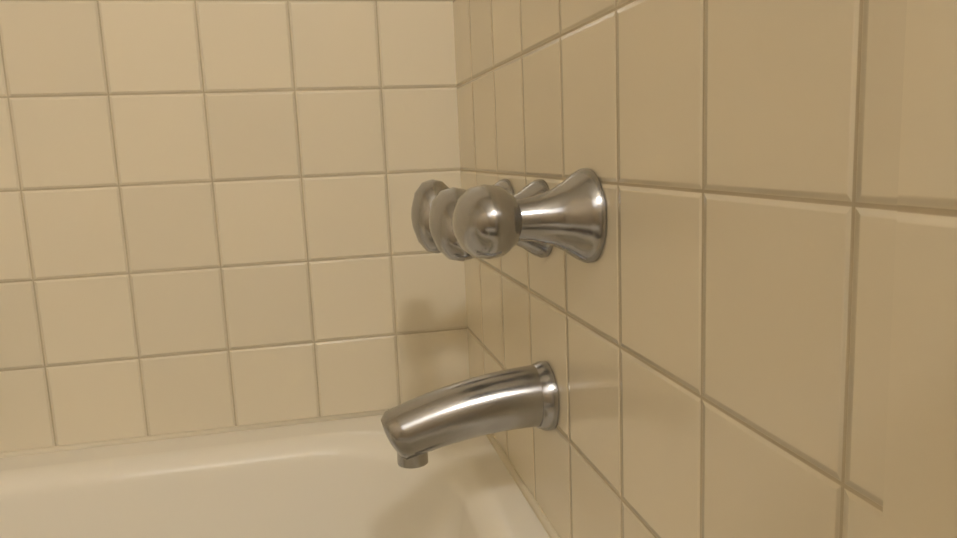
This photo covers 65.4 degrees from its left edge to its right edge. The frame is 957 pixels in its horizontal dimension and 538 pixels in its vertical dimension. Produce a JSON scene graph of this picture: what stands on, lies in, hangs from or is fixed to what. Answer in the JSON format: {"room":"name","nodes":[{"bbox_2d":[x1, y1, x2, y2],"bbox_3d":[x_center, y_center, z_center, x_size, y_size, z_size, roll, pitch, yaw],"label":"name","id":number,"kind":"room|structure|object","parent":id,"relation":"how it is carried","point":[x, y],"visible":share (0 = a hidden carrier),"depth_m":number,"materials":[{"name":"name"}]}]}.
{"room":"bathroom","nodes":[
{"label":"bathroom","id":0,"kind":"room"},
{"bbox_3d":[-0.421,0.909,-0.403,1.724,0.050,3.060,-4,9,-12],"label":"floor","id":1,"kind":"structure","parent":0,"visible":0},
{"bbox_2d":[0,415,549,537],"bbox_3d":[-0.656,0.516,0.569,1.518,0.440,0.761,-4,9,-12],"label":"bathtub","id":2,"kind":"object","parent":1,"relation":"on","point":[348,478],"visible":0.79,"depth_m":0.91,"materials":[{"name":"white ceramic"}]},
{"bbox_2d":[0,409,559,537],"bbox_3d":[-0.665,0.298,0.535,1.512,0.010,0.754,-4,9,-12],"label":"trim","id":3,"kind":"structure","parent":2,"relation":"on","point":[537,509],"depth_m":0.95,"materials":[{"name":"beige"}]},
{"bbox_3d":[-0.792,-0.593,0.821,1.724,2.560,0.100,-4,9,-12],"label":"wall","id":4,"kind":"structure","parent":0,"visible":0},
{"bbox_2d":[0,0,469,451],"bbox_3d":[-0.777,-0.509,0.780,1.524,1.522,0.010,-4,9,-12],"label":"wall tile","id":5,"kind":"structure","parent":4,"relation":"attached to","point":[205,215],"depth_m":0.94,"materials":[{"name":"beige tile"}]},
{"bbox_3d":[0.318,-0.438,-0.441,0.100,2.560,2.860,-4,9,-12],"label":"wall","id":6,"kind":"structure","parent":0,"visible":0},
{"bbox_2d":[453,0,906,537],"bbox_3d":[0.046,-0.507,0.558,0.010,1.522,0.773,-4,9,-12],"label":"wall tile","id":7,"kind":"structure","parent":6,"relation":"attached to","point":[706,335],"depth_m":0.39,"materials":[{"name":"beige tile"}]},
{"bbox_2d":[411,179,514,252],"bbox_3d":[-0.018,-0.055,0.753,0.100,0.074,0.068,-4,9,-12],"label":"handle","id":8,"kind":"object","parent":7,"relation":"attached to","point":[426,193],"visible":0.35,"depth_m":0.73,"materials":[{"name":"silver metal"}]},
{"bbox_2d":[381,361,558,468],"bbox_3d":[-0.010,0.127,0.655,0.150,0.078,0.062,-4,9,-12],"label":"faucet spout","id":9,"kind":"object","parent":7,"relation":"attached to","point":[417,429],"visible":1,"depth_m":0.64,"materials":[{"name":"silver metal"}]},
{"bbox_2d":[429,179,552,260],"bbox_3d":[0.007,-0.040,0.636,0.100,0.068,0.068,-4,9,-12],"label":"handle","id":10,"kind":"object","parent":7,"relation":"attached to","point":[443,204],"visible":0.42,"depth_m":0.62,"materials":[{"name":"silver metal"}]},
{"bbox_2d":[452,168,606,262],"bbox_3d":[0.031,-0.035,0.526,0.100,0.068,0.075,-4,9,-12],"label":"handle","id":11,"kind":"object","parent":7,"relation":"attached to","point":[568,215],"visible":1,"depth_m":0.51,"materials":[{"name":"silver metal"}]},
{"bbox_2d":[881,0,956,537],"bbox_3d":[0.143,-0.236,0.194,0.010,1.976,0.050,-4,9,-12],"label":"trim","id":12,"kind":"structure","parent":6,"relation":"attached to","point":[920,490],"depth_m":0.24,"materials":[{"name":"beige tile"}]}
]}

